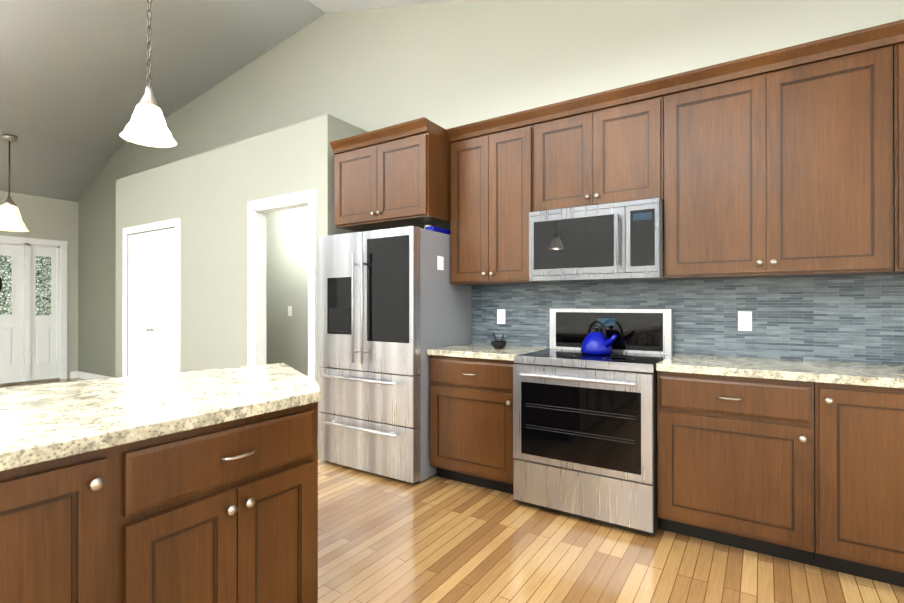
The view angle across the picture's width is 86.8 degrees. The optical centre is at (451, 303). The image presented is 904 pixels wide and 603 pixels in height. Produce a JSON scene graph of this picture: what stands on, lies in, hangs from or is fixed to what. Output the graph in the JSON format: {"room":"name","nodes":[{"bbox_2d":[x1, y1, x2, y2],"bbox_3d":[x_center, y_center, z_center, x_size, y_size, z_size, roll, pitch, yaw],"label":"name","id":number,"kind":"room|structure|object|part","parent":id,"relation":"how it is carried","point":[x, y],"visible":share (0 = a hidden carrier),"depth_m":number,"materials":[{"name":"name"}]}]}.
{"room":"kitchen","nodes":[
{"label":"kitchen","id":0,"kind":"room"},
{"bbox_2d":[0,191,77,378],"bbox_3d":[-8.507,-0.394,5.080,0.160,3.300,7.500,0,0,33],"label":"wall","id":1,"kind":"structure","parent":0,"point":[48,218],"depth_m":8.01,"materials":[{"name":"grey paint"}]},
{"bbox_2d":[0,235,66,385],"bbox_3d":[-7.081,0.106,7.217,0.138,2.310,2.040,0,0,33],"label":"door","id":2,"kind":"structure","parent":1,"relation":"attached to","point":[33,309],"depth_m":7.69,"materials":[{"name":"white wood"}]},
{"bbox_2d":[0,0,462,201],"bbox_3d":[-3.174,-2.136,1.794,12.970,1.894,7.800,0,0,33],"label":"ceiling","id":3,"kind":"structure","parent":0,"point":[73,81],"depth_m":5.33,"materials":[{"name":"white paint"}]},
{"bbox_2d":[0,134,28,231],"bbox_3d":[-6.063,-1.655,6.548,0.410,1.284,0.410,0,0,33],"label":"pendant light","id":4,"kind":"object","parent":3,"relation":"hanging from","point":[10,218],"visible":1,"depth_m":6.50,"materials":[{"name":"white glass"}]},
{"bbox_2d":[119,0,176,147],"bbox_3d":[-1.119,-1.539,1.769,0.181,1.866,0.181,0,0,33],"label":"pendant light","id":5,"kind":"object","parent":3,"relation":"hanging from","point":[146,125],"visible":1,"depth_m":1.76,"materials":[{"name":"white glass"}]},
{"bbox_2d":[115,114,367,411],"bbox_3d":[-2.535,-0.169,5.328,3.920,2.850,0.570,0,0,33],"label":"wall","id":6,"kind":"structure","parent":0,"point":[206,197],"depth_m":4.87,"materials":[{"name":"grey paint"}]},
{"bbox_2d":[122,218,180,376],"bbox_3d":[-3.564,0.155,5.672,1.350,2.205,0.064,0,0,33],"label":"door","id":7,"kind":"structure","parent":6,"relation":"attached to","point":[154,302],"depth_m":5.66,"materials":[{"name":"white wood"}]},
{"bbox_2d":[247,189,316,380],"bbox_3d":[-1.531,0.137,4.395,0.950,2.235,0.138,0,0,33],"label":"trim","id":8,"kind":"structure","parent":6,"relation":"attached to","point":[259,210],"depth_m":4.56,"materials":[{"name":"white wood"}]},
{"bbox_2d":[266,206,307,375],"bbox_3d":[-1.596,-0.018,5.379,2.360,2.550,0.260,0,0,33],"label":"wall","id":9,"kind":"structure","parent":0,"point":[287,280],"depth_m":5.64,"materials":[{"name":"grey paint"}]},
{"bbox_2d":[288,306,291,315],"bbox_3d":[-1.901,0.087,5.606,0.070,0.115,0.010,0,0,33],"label":"light switch","id":10,"kind":"object","parent":9,"relation":"attached to","point":[289,310],"visible":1,"depth_m":5.60,"materials":[{"name":"white plastic"}]},
{"bbox_2d":[0,378,903,602],"bbox_3d":[-3.010,1.298,2.037,12.970,0.100,8.400,0,0,33],"label":"floor","id":11,"kind":"structure","parent":0,"point":[432,539],"depth_m":2.33,"materials":[{"name":"brown wood"}]},
{"bbox_2d":[0,402,317,602],"bbox_3d":[-1.693,0.800,0.730,0.984,0.888,3.044,0,0,33],"label":"kitchen island","id":12,"kind":"object","parent":11,"relation":"on","point":[225,512],"visible":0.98,"depth_m":1.32,"materials":[{"name":"brown wood"}]},
{"bbox_2d":[0,363,320,470],"bbox_3d":[-1.646,0.335,0.936,1.080,0.040,3.558,0,0,33],"label":"island countertop","id":13,"kind":"structure","parent":12,"relation":"on","point":[39,423],"depth_m":1.50,"materials":[{"name":"stone"}]},
{"bbox_2d":[318,225,470,482],"bbox_3d":[-0.463,0.327,3.804,0.945,1.851,0.839,0,0,33],"label":"fridge","id":14,"kind":"object","parent":11,"relation":"on","point":[394,304],"depth_m":3.45,"materials":[{"name":"grey metal"}]},
{"bbox_3d":[-0.143,-0.564,3.624,0.170,0.070,0.220,0,0,33],"label":"items on top of the fridge","id":15,"kind":"part","parent":14,"relation":"part of","materials":[{"name":"blue plastic"}]},
{"bbox_2d":[430,355,514,493],"bbox_3d":[0.280,0.807,3.437,0.684,0.888,0.662,0,0,33],"label":"base cabinet","id":16,"kind":"object","parent":11,"relation":"on","point":[471,420],"visible":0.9,"depth_m":3.19,"materials":[{"name":"brown wood"}]},
{"bbox_2d":[427,343,549,360],"bbox_3d":[0.285,0.342,3.446,0.684,0.040,0.643,0,0,33],"label":"countertop","id":17,"kind":"structure","parent":16,"relation":"on","point":[488,351],"depth_m":3.27,"materials":[{"name":"stone"}]},
{"bbox_2d":[490,333,506,348],"bbox_3d":[0.332,0.264,3.408,0.120,0.113,0.120,0,0,33],"label":"bowl","id":18,"kind":"object","parent":17,"relation":"on","point":[496,344],"visible":1,"depth_m":3.37,"materials":[{"name":"black plastic"}]},
{"bbox_2d":[513,309,672,534],"bbox_3d":[0.882,0.643,2.984,0.808,1.215,0.745,0,0,33],"label":"range","id":19,"kind":"object","parent":11,"relation":"on","point":[584,436],"visible":0.96,"depth_m":2.75,"materials":[{"name":"grey metal"}]},
{"bbox_2d":[581,320,616,354],"bbox_3d":[0.955,0.215,3.075,0.247,0.213,0.200,0,0,33],"label":"kettle","id":20,"kind":"object","parent":19,"relation":"on","point":[596,342],"visible":1,"depth_m":3.02,"materials":[{"name":"blue metal"}]},
{"bbox_2d":[657,371,813,565],"bbox_3d":[1.538,0.805,2.619,0.676,0.888,0.662,0,0,33],"label":"base cabinet","id":21,"kind":"object","parent":11,"relation":"on","point":[735,461],"visible":0.96,"depth_m":2.36,"materials":[{"name":"brown wood"}]},
{"bbox_2d":[813,382,903,586],"bbox_3d":[2.022,0.804,2.307,0.468,0.888,0.658,0,0,33],"label":"base cabinet","id":22,"kind":"object","parent":11,"relation":"on","point":[858,480],"visible":0.98,"depth_m":2.11,"materials":[{"name":"brown wood"}]},
{"bbox_3d":[2.596,0.803,1.931,0.896,0.888,0.662,0,0,33],"label":"base cabinet","id":23,"kind":"object","parent":11,"relation":"on","visible":0},
{"bbox_2d":[656,353,903,388],"bbox_3d":[2.524,0.338,1.990,3.018,0.040,0.643,0,0,33],"label":"countertop","id":24,"kind":"structure","parent":23,"relation":"on","point":[869,374],"depth_m":2.37,"materials":[{"name":"stone"}]},
{"bbox_2d":[78,0,903,377],"bbox_3d":[-1.172,-0.995,4.867,12.970,4.500,0.140,0,0,33],"label":"wall","id":25,"kind":"structure","parent":0,"point":[450,64],"depth_m":4.07,"materials":[{"name":"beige paint"}]},
{"bbox_2d":[75,371,112,379],"bbox_3d":[-5.217,1.207,7.391,2.830,0.110,0.030,0,0,33],"label":"baseboard","id":26,"kind":"structure","parent":25,"relation":"attached to","point":[82,375],"depth_m":7.91,"materials":[{"name":"white wood"}]},
{"bbox_2d":[334,132,450,231],"bbox_3d":[-0.409,-0.922,3.893,0.943,0.600,0.658,0,0,33],"label":"upper cabinet","id":27,"kind":"object","parent":25,"relation":"attached to","point":[403,182],"visible":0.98,"depth_m":3.59,"materials":[{"name":"brown wood"}]},
{"bbox_2d":[330,117,448,153],"bbox_3d":[-0.412,-1.266,3.893,0.948,0.085,0.663,0,0,33],"label":"crown molding","id":28,"kind":"structure","parent":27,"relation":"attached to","point":[398,131],"depth_m":3.57,"materials":[{"name":"brown wood"}]},
{"bbox_2d":[451,124,550,285],"bbox_3d":[0.349,-0.686,3.566,0.676,1.075,0.378,0,0,33],"label":"upper cabinet","id":29,"kind":"object","parent":25,"relation":"attached to","point":[492,191],"visible":0.96,"depth_m":3.42,"materials":[{"name":"brown wood"}]},
{"bbox_2d":[534,96,663,211],"bbox_3d":[0.978,-0.918,3.157,0.816,0.613,0.378,0,0,33],"label":"upper cabinet","id":30,"kind":"object","parent":25,"relation":"attached to","point":[609,155],"visible":0.98,"depth_m":2.99,"materials":[{"name":"brown wood"}]},
{"bbox_2d":[529,198,668,282],"bbox_3d":[0.952,-0.378,3.116,0.808,0.458,0.472,0,0,33],"label":"microwave","id":31,"kind":"object","parent":30,"relation":"attached to","point":[617,242],"visible":0.98,"depth_m":2.93,"materials":[{"name":"grey metal"}]},
{"bbox_2d":[471,274,903,364],"bbox_3d":[2.055,0.084,2.674,4.550,0.470,0.011,0,0,33],"label":"backsplash","id":32,"kind":"structure","parent":25,"relation":"attached to","point":[857,319],"depth_m":2.86,"materials":[{"name":"tile"}]},
{"bbox_2d":[497,309,504,323],"bbox_3d":[0.386,0.102,3.748,0.070,0.115,0.008,0,0,33],"label":"outlet","id":33,"kind":"object","parent":32,"relation":"attached to","point":[500,316],"visible":1,"depth_m":3.75,"materials":[{"name":"white plastic"}]},
{"bbox_2d":[738,311,751,330],"bbox_3d":[1.752,0.105,2.860,0.070,0.115,0.008,0,0,33],"label":"outlet","id":34,"kind":"object","parent":32,"relation":"attached to","point":[744,320],"visible":1,"depth_m":2.86,"materials":[{"name":"white plastic"}]},
{"bbox_2d":[664,45,893,279],"bbox_3d":[1.746,-0.688,2.657,1.008,1.075,0.378,0,0,33],"label":"upper cabinet","id":35,"kind":"object","parent":25,"relation":"attached to","point":[784,173],"visible":1,"depth_m":2.49,"materials":[{"name":"brown wood"}]},
{"bbox_2d":[447,19,903,142],"bbox_3d":[1.443,-1.269,2.853,3.288,0.085,0.383,0,0,33],"label":"crown molding","id":36,"kind":"structure","parent":35,"relation":"attached to","point":[870,38],"depth_m":2.68,"materials":[{"name":"brown wood"}]},
{"bbox_2d":[882,43,903,274],"bbox_3d":[2.497,-0.689,2.169,0.776,1.075,0.378,0,0,33],"label":"upper cabinet","id":37,"kind":"object","parent":25,"relation":"attached to","point":[898,128],"visible":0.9,"depth_m":2.25,"materials":[{"name":"brown wood"}]}
]}

